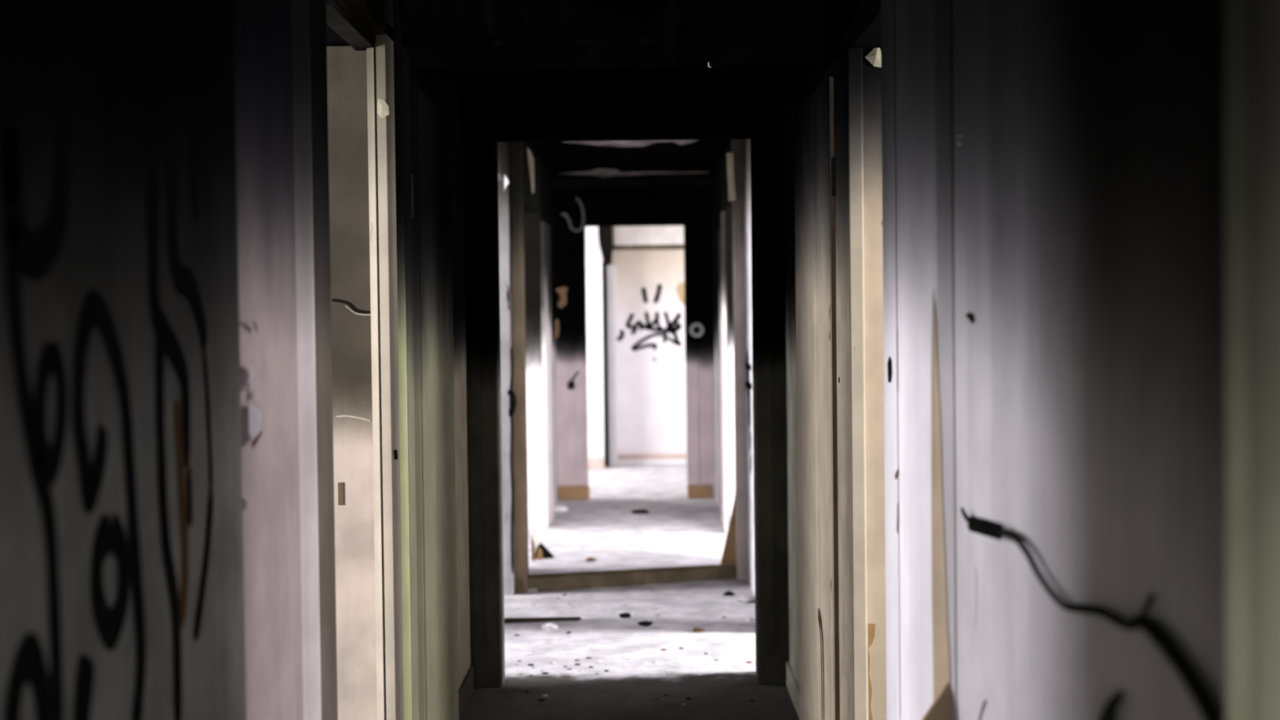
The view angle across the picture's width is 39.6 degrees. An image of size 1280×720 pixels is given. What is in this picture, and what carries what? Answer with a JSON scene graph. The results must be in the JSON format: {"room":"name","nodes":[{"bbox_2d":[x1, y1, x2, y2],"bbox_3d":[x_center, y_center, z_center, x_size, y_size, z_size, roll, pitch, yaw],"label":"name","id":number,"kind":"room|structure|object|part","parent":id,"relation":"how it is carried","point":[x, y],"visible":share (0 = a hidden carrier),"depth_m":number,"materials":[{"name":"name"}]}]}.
{"room":"abandoned building corridor","nodes":[
{"label":"abandoned building corridor","id":0,"kind":"room"},
{"bbox_2d":[233,0,471,719],"bbox_3d":[-0.698,0.127,2.555,0.162,2.350,8.100,-1,2,0],"label":"wall","id":1,"kind":"structure","parent":0,"point":[264,136],"depth_m":3.11,"materials":[{"name":"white paint"}]},
{"bbox_2d":[0,0,246,719],"bbox_3d":[-0.633,0.174,0.691,0.019,2.350,4.171,-1,2,0],"label":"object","id":2,"kind":"structure","parent":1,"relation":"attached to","point":[122,570],"depth_m":2.13,"materials":[{"name":"paint"}]},
{"bbox_2d":[291,0,321,719],"bbox_3d":[-0.626,0.229,3.363,0.019,2.100,0.085,-1,2,0],"label":"door frame","id":3,"kind":"structure","parent":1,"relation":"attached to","point":[300,25],"depth_m":3.35,"materials":[{"name":"grey wood"}]},
{"bbox_2d":[326,45,377,719],"bbox_3d":[-0.701,0.257,4.239,0.146,2.000,0.038,-1,2,0],"label":"door reveal","id":4,"kind":"structure","parent":1,"relation":"in","point":[347,77],"depth_m":4.22,"materials":[{"name":"paint"}]},
{"bbox_3d":[-0.711,0.318,4.225,0.014,0.054,0.005,-1,2,0],"label":"strike plate","id":5,"kind":"part","parent":4,"relation":"part of","materials":[{"name":"metal"}]},
{"bbox_2d":[309,0,419,719],"bbox_3d":[-0.615,0.196,4.070,0.089,2.130,1.329,-1,2,0],"label":"door frame","id":6,"kind":"structure","parent":1,"relation":"attached to","point":[380,58],"depth_m":4.18,"materials":[{"name":"beige paint"}]},
{"bbox_2d":[409,84,458,719],"bbox_3d":[-0.602,0.234,5.166,0.047,1.965,0.802,-1,2,0],"label":"door","id":7,"kind":"structure","parent":1,"relation":"in","point":[430,133],"depth_m":5.01,"materials":[{"name":"grey paint"}]},
{"bbox_2d":[458,663,474,719],"bbox_3d":[-0.613,1.165,6.124,0.012,0.085,0.780,-1,2,0],"label":"baseboard","id":8,"kind":"structure","parent":1,"relation":"attached to","point":[467,686],"depth_m":6.22,"materials":[{"name":"black wood"}]},
{"bbox_2d":[497,142,515,595],"bbox_3d":[-0.678,-0.009,7.704,0.183,2.350,2.200,-1,2,0],"label":"wall","id":9,"kind":"structure","parent":0,"point":[508,397],"depth_m":8.61,"materials":[{"name":"grey paint"}]},
{"bbox_2d":[523,142,567,529],"bbox_3d":[-0.636,-0.093,10.902,0.255,2.350,4.200,-1,2,0],"label":"wall","id":10,"kind":"structure","parent":0,"point":[538,205],"depth_m":11.21,"materials":[{"name":"white paint"}]},
{"bbox_2d":[539,221,553,528],"bbox_3d":[-0.603,0.090,11.518,0.034,1.950,0.580,-1,2,0],"label":"door frame","id":11,"kind":"structure","parent":10,"relation":"attached to","point":[544,229],"depth_m":11.40,"materials":[{"name":"white paint"}]},
{"bbox_2d":[585,226,604,467],"bbox_3d":[-1.399,-0.209,15.663,2.140,2.350,0.120,-1,2,0],"label":"wall","id":12,"kind":"structure","parent":0,"point":[593,251],"depth_m":15.60,"materials":[{"name":"white paint"}]},
{"bbox_2d":[588,457,604,468],"bbox_3d":[-1.385,0.917,15.622,2.140,0.100,0.020,-1,2,0],"label":"baseboard","id":13,"kind":"structure","parent":12,"relation":"attached to","point":[593,462],"depth_m":15.61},
{"bbox_2d":[462,69,787,686],"bbox_3d":[-0.051,0.014,6.543,1.161,2.350,0.120,-1,2,0],"label":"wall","id":14,"kind":"structure","parent":0,"point":[726,94],"depth_m":6.46,"materials":[{"name":"black paint"}]},
{"bbox_2d":[477,118,773,654],"bbox_3d":[-0.048,0.161,6.480,1.056,2.060,0.014,-1,2,0],"label":"door frame","id":15,"kind":"structure","parent":14,"relation":"attached to","point":[759,128],"depth_m":6.46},
{"bbox_2d":[474,652,785,687],"bbox_3d":[-0.037,1.126,6.494,1.136,0.130,0.009,-1,2,0],"label":"plinth","id":16,"kind":"object","parent":14,"relation":"attached to","point":[487,665],"visible":1,"depth_m":6.49,"materials":[{"name":"black wood"}]},
{"bbox_2d":[459,464,799,719],"bbox_3d":[-0.069,1.226,7.435,7.200,0.120,18.000,-1,2,0],"label":"floor","id":17,"kind":"structure","parent":0,"point":[677,530],"depth_m":7.70,"materials":[{"name":"concrete"}]},
{"bbox_2d":[508,142,534,592],"bbox_3d":[-0.564,-0.037,8.718,0.126,2.350,0.170,-1,2,0],"label":"door frame","id":18,"kind":"structure","parent":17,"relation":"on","point":[517,318],"depth_m":8.67,"materials":[{"name":"brown wood"}]},
{"bbox_2d":[527,588,537,592],"bbox_3d":[-0.535,1.125,8.720,0.069,0.028,0.053,-1,2,0],"label":"chunk","id":19,"kind":"object","parent":17,"relation":"on","point":[531,590],"visible":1,"depth_m":8.70,"materials":[{"name":"white paint"}]},
{"bbox_2d":[530,533,535,560],"bbox_3d":[-0.591,1.036,9.838,0.024,0.147,0.012,-1,2,0],"label":"scrap","id":20,"kind":"object","parent":17,"relation":"on","point":[533,554],"visible":1,"depth_m":9.83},
{"bbox_2d":[527,488,539,553],"bbox_3d":[-0.594,0.917,10.036,0.077,0.375,0.014,-1,2,0],"label":"board","id":21,"kind":"object","parent":17,"relation":"on","point":[534,531],"visible":0.71,"depth_m":10.03,"materials":[{"name":"white wood"}]},
{"bbox_2d":[537,547,542,559],"bbox_3d":[-0.557,1.075,9.881,0.033,0.066,0.020,-1,2,0],"label":"scrap","id":22,"kind":"object","parent":17,"relation":"on","point":[540,556],"visible":1,"depth_m":9.87,"materials":[{"name":"brown wood"}]},
{"bbox_2d":[504,616,581,623],"bbox_3d":[-0.431,1.151,7.872,0.336,0.016,0.055,-1,2,-1],"label":"scrap","id":23,"kind":"object","parent":17,"relation":"on","point":[526,620],"visible":0.93,"depth_m":7.87,"materials":[{"name":"black wood"}]},
{"bbox_2d":[535,542,554,558],"bbox_3d":[-0.534,1.064,9.925,0.107,0.084,0.040,-1,2,0],"label":"scrap","id":24,"kind":"object","parent":17,"relation":"on","point":[545,552],"visible":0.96,"depth_m":9.91,"materials":[{"name":"black"}]},
{"bbox_2d":[541,622,558,630],"bbox_3d":[-0.388,1.151,7.678,0.076,0.027,0.055,-1,2,0],"label":"chunk","id":25,"kind":"object","parent":17,"relation":"on","point":[549,626],"visible":1,"depth_m":7.66,"materials":[{"name":"white paint"}]},
{"bbox_2d":[553,505,568,511],"bbox_3d":[-0.555,1.024,12.278,0.130,0.044,0.106,0,2,26],"label":"chunk","id":26,"kind":"object","parent":17,"relation":"on","point":[556,508],"visible":0.8,"depth_m":12.24,"materials":[{"name":"white paint"}]},
{"bbox_2d":[585,556,596,561],"bbox_3d":[-0.270,1.095,9.777,0.064,0.026,0.047,-1,2,0],"label":"chunk","id":27,"kind":"object","parent":17,"relation":"on","point":[588,559],"visible":1,"depth_m":9.76,"materials":[{"name":"brown wood"}]},
{"bbox_2d":[601,262,608,466],"bbox_3d":[-0.318,0.041,15.762,0.051,1.820,0.030,-1,2,0],"label":"strip","id":28,"kind":"object","parent":17,"relation":"on","point":[603,264],"visible":0.63,"depth_m":15.75,"materials":[{"name":"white wood"}]},
{"bbox_2d":[618,612,631,617],"bbox_3d":[-0.067,1.142,7.961,0.050,0.022,0.046,0,2,29],"label":"chunk","id":29,"kind":"object","parent":17,"relation":"on","point":[625,615],"visible":1,"depth_m":7.95,"materials":[{"name":"black"}]},
{"bbox_2d":[518,563,737,593],"bbox_3d":[-0.032,1.091,8.956,1.243,0.070,0.134,-1,2,-20],"label":"door sill","id":30,"kind":"structure","parent":17,"relation":"on","point":[629,577],"depth_m":8.89,"materials":[{"name":"brown wood"}]},
{"bbox_2d":[631,509,648,514],"bbox_3d":[0.001,1.031,12.090,0.118,0.027,0.104,-1,2,-17],"label":"chunk","id":31,"kind":"object","parent":17,"relation":"on","point":[637,511],"visible":1,"depth_m":12.06,"materials":[{"name":"brown wood"}]},
{"bbox_2d":[637,620,653,626],"bbox_3d":[0.026,1.147,7.752,0.056,0.022,0.050,-2,2,-29],"label":"chunk","id":32,"kind":"object","parent":17,"relation":"on","point":[645,623],"visible":1,"depth_m":7.74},
{"bbox_2d":[693,626,703,631],"bbox_3d":[0.251,1.151,7.588,0.045,0.018,0.036,-1,2,0],"label":"chunk","id":33,"kind":"object","parent":17,"relation":"on","point":[695,629],"visible":1,"depth_m":7.58,"materials":[{"name":"brown wood"}]},
{"bbox_2d":[720,493,736,564],"bbox_3d":[0.489,0.812,9.459,0.137,0.588,0.030,-1,2,0],"label":"board","id":34,"kind":"object","parent":17,"relation":"on","point":[729,554],"visible":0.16,"depth_m":9.45,"materials":[{"name":"brown wood"}]},
{"bbox_2d":[723,591,734,595],"bbox_3d":[0.427,1.120,8.543,0.053,0.024,0.046,0,2,25],"label":"chunk","id":35,"kind":"object","parent":17,"relation":"on","point":[728,593],"visible":1,"depth_m":8.53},
{"bbox_2d":[726,138,747,580],"bbox_3d":[0.491,-0.058,9.026,0.087,2.350,0.150,-1,2,0],"label":"door frame","id":36,"kind":"structure","parent":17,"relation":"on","point":[735,158],"depth_m":8.98,"materials":[{"name":"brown wood"}]},
{"bbox_2d":[737,594,755,603],"bbox_3d":[0.510,1.118,8.341,0.098,0.036,0.083,0,2,38],"label":"chunk","id":37,"kind":"object","parent":17,"relation":"on","point":[745,598],"visible":0.89,"depth_m":8.32,"materials":[{"name":"grey paint"}]},
{"bbox_2d":[744,617,754,621],"bbox_3d":[0.481,1.143,7.837,0.035,0.015,0.037,-2,2,-34],"label":"chunk","id":38,"kind":"object","parent":17,"relation":"on","point":[745,619],"visible":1,"depth_m":7.83,"materials":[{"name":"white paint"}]},
{"bbox_2d":[921,681,949,719],"bbox_3d":[0.499,0.898,2.994,0.063,0.755,0.018,-1,2,0],"label":"plank","id":39,"kind":"object","parent":17,"relation":"on","point":[939,709],"visible":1,"depth_m":2.98,"materials":[{"name":"brown wood"}]},
{"bbox_2d":[528,139,730,178],"bbox_3d":[-0.099,-1.241,7.370,7.200,0.124,18.000,-1,2,0],"label":"ceiling","id":40,"kind":"structure","parent":0,"point":[670,157],"depth_m":11.31,"materials":[{"name":"paint"}]},
{"bbox_2d":[598,226,613,266],"bbox_3d":[-0.303,-1.107,15.494,0.126,0.573,0.035,-1,2,0],"label":"board","id":41,"kind":"object","parent":40,"relation":"hanging from","point":[605,233],"visible":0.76,"depth_m":15.48,"materials":[{"name":"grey wood"}]},
{"bbox_2d":[399,0,831,73],"bbox_3d":[-0.066,-0.948,4.822,1.161,0.336,0.149,-1,2,0],"label":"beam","id":42,"kind":"structure","parent":40,"relation":"attached to","point":[438,36],"depth_m":4.78,"materials":[{"name":"metal"}]},
{"bbox_2d":[553,185,715,499],"bbox_3d":[-0.123,-0.156,13.061,4.700,2.350,0.120,-1,2,0],"label":"wall","id":43,"kind":"structure","parent":0,"point":[638,206],"depth_m":12.99,"materials":[{"name":"paint"}]},
{"bbox_2d":[560,197,584,231],"bbox_3d":[-0.487,-1.056,12.918,0.171,0.253,0.020,-1,2,0],"label":"wire loop","id":44,"kind":"object","parent":43,"relation":"hanging from","point":[577,199],"visible":1,"depth_m":12.91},
{"bbox_2d":[567,370,579,389],"bbox_3d":[-0.486,0.147,12.991,0.087,0.134,0.035,-1,2,0],"label":"stub","id":45,"kind":"object","parent":43,"relation":"attached to","point":[571,384],"visible":1,"depth_m":13.00,"materials":[{"name":"brown wood"}]},
{"bbox_2d":[567,381,574,389],"bbox_3d":[-0.502,0.186,13.004,0.052,0.056,0.011,-1,2,0],"label":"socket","id":46,"kind":"object","parent":45,"relation":"attached to","point":[571,384],"depth_m":13.00,"materials":[{"name":"black plastic"}]},
{"bbox_2d":[558,485,589,500],"bbox_3d":[-0.483,0.972,13.021,0.226,0.105,0.020,-1,2,0],"label":"baseboard","id":47,"kind":"structure","parent":43,"relation":"attached to","point":[565,492],"depth_m":13.01,"materials":[{"name":"brown wood"}]},
{"bbox_2d":[552,176,712,187],"bbox_3d":[-0.053,-1.297,12.956,1.161,0.065,0.030,-1,2,0],"label":"crown molding","id":48,"kind":"structure","parent":43,"relation":"attached to","point":[691,180],"depth_m":12.94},
{"bbox_2d":[684,222,699,484],"bbox_3d":[0.378,-0.049,13.060,0.090,1.923,0.145,-1,2,0],"label":"door frame","id":49,"kind":"structure","parent":43,"relation":"attached to","point":[690,228],"depth_m":12.99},
{"bbox_2d":[689,323,703,337],"bbox_3d":[0.414,-0.219,12.986,0.104,0.104,0.024,-1,2,0],"label":"junction box","id":50,"kind":"object","parent":43,"relation":"attached to","point":[696,330],"visible":1,"depth_m":12.98,"materials":[{"name":"grey plastic"}]},
{"bbox_2d":[687,484,711,498],"bbox_3d":[0.436,0.964,13.019,0.178,0.100,0.020,-1,2,0],"label":"baseboard","id":51,"kind":"structure","parent":43,"relation":"attached to","point":[694,491],"depth_m":13.01,"materials":[{"name":"brown wood"}]},
{"bbox_2d":[601,226,686,464],"bbox_3d":[-0.118,-0.235,16.058,4.700,2.350,0.123,-1,2,0],"label":"wall","id":52,"kind":"structure","parent":0,"point":[650,296],"depth_m":16.00,"materials":[{"name":"white paint"}]},
{"bbox_2d":[606,265,617,466],"bbox_3d":[-0.248,0.050,15.937,0.072,1.791,0.140,-1,2,0],"label":"door frame","id":53,"kind":"structure","parent":52,"relation":"attached to","point":[611,327],"depth_m":15.87,"materials":[{"name":"white wood"}]},
{"bbox_2d":[613,244,684,249],"bbox_3d":[0.989,-1.023,15.959,2.468,0.042,0.035,-1,2,0],"label":"rail","id":54,"kind":"object","parent":52,"relation":"attached to","point":[678,246],"visible":0.14,"depth_m":15.94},
{"bbox_2d":[614,225,684,244],"bbox_3d":[0.996,-1.232,15.949,2.448,0.377,0.045,-1,2,0],"label":"wall panel","id":55,"kind":"object","parent":52,"relation":"attached to","point":[670,234],"visible":0.14,"depth_m":15.93,"materials":[{"name":"paint"}]},
{"bbox_2d":[617,453,686,459],"bbox_3d":[1.022,0.871,16.014,2.448,0.072,0.025,-1,2,0],"label":"baseboard","id":56,"kind":"structure","parent":52,"relation":"attached to","point":[682,455],"depth_m":16.00,"materials":[{"name":"beige wood"}]},
{"bbox_2d":[617,458,686,465],"bbox_3d":[0.986,0.906,15.998,2.520,0.045,0.060,-1,2,0],"label":"trim","id":57,"kind":"structure","parent":52,"relation":"attached to","point":[668,461],"depth_m":15.97,"materials":[{"name":"white wood"}]},
{"bbox_2d":[712,0,1226,719],"bbox_3d":[0.597,0.027,5.752,0.143,2.350,14.500,-1,2,0],"label":"wall","id":58,"kind":"structure","parent":0,"point":[1089,135],"depth_m":2.11,"materials":[{"name":"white paint"}]},
{"bbox_2d":[718,211,729,533],"bbox_3d":[0.526,0.068,11.275,0.028,1.980,0.700,-1,2,0],"label":"door frame","id":59,"kind":"structure","parent":58,"relation":"attached to","point":[722,231],"depth_m":10.94,"materials":[{"name":"white paint"}]},
{"bbox_2d":[785,660,799,719],"bbox_3d":[0.536,1.152,6.071,0.012,0.085,0.880,-1,2,0],"label":"baseboard","id":60,"kind":"structure","parent":58,"relation":"attached to","point":[792,685],"depth_m":6.19,"materials":[{"name":"grey wood"}]},
{"bbox_2d":[793,73,839,719],"bbox_3d":[0.507,0.223,5.109,0.033,1.965,0.933,-1,2,0],"label":"door","id":61,"kind":"structure","parent":58,"relation":"in","point":[815,159],"depth_m":4.96,"materials":[{"name":"beige paint"}]},
{"bbox_2d":[847,47,868,719],"bbox_3d":[0.537,0.237,4.439,0.036,2.000,0.176,-1,2,0],"label":"door stop","id":62,"kind":"object","parent":58,"relation":"attached to","point":[855,55],"visible":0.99,"depth_m":4.35,"materials":[{"name":"beige wood"}]},
{"bbox_2d":[825,0,901,719],"bbox_3d":[0.572,0.073,4.021,0.185,2.350,1.294,-1,2,0],"label":"door frame","id":63,"kind":"structure","parent":58,"relation":"attached to","point":[872,72],"depth_m":4.36,"materials":[{"name":"brown wood"}]},
{"bbox_2d":[894,0,937,719],"bbox_3d":[0.503,0.095,3.199,0.041,2.350,0.402,-1,2,0],"label":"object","id":64,"kind":"object","parent":58,"relation":"attached to","point":[915,20],"visible":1,"depth_m":3.13,"materials":[{"name":"white paint"}]},
{"bbox_2d":[931,0,957,719],"bbox_3d":[0.516,0.101,2.986,0.020,2.350,0.083,-1,2,-18],"label":"door frame","id":65,"kind":"structure","parent":58,"relation":"attached to","point":[944,525],"depth_m":2.97,"materials":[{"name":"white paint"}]},
{"bbox_2d":[960,506,1224,719],"bbox_3d":[0.509,0.273,2.190,0.020,0.100,1.278,-1,2,0],"label":"cable","id":66,"kind":"object","parent":58,"relation":"attached to","point":[1204,700],"visible":1,"depth_m":1.78,"materials":[{"name":"black rubber"}]},
{"bbox_2d":[1098,689,1124,719],"bbox_3d":[0.514,0.387,1.941,0.019,0.069,0.077,-1,2,0],"label":"cable","id":67,"kind":"object","parent":58,"relation":"attached to","point":[1109,710],"visible":1,"depth_m":1.93,"materials":[{"name":"black rubber"}]},
{"bbox_2d":[1223,0,1279,719],"bbox_3d":[0.501,0.143,1.381,0.037,2.350,0.224,-1,2,0],"label":"door frame","id":68,"kind":"structure","parent":58,"relation":"attached to","point":[1251,28],"depth_m":1.44,"materials":[{"name":"wood"}]}
]}

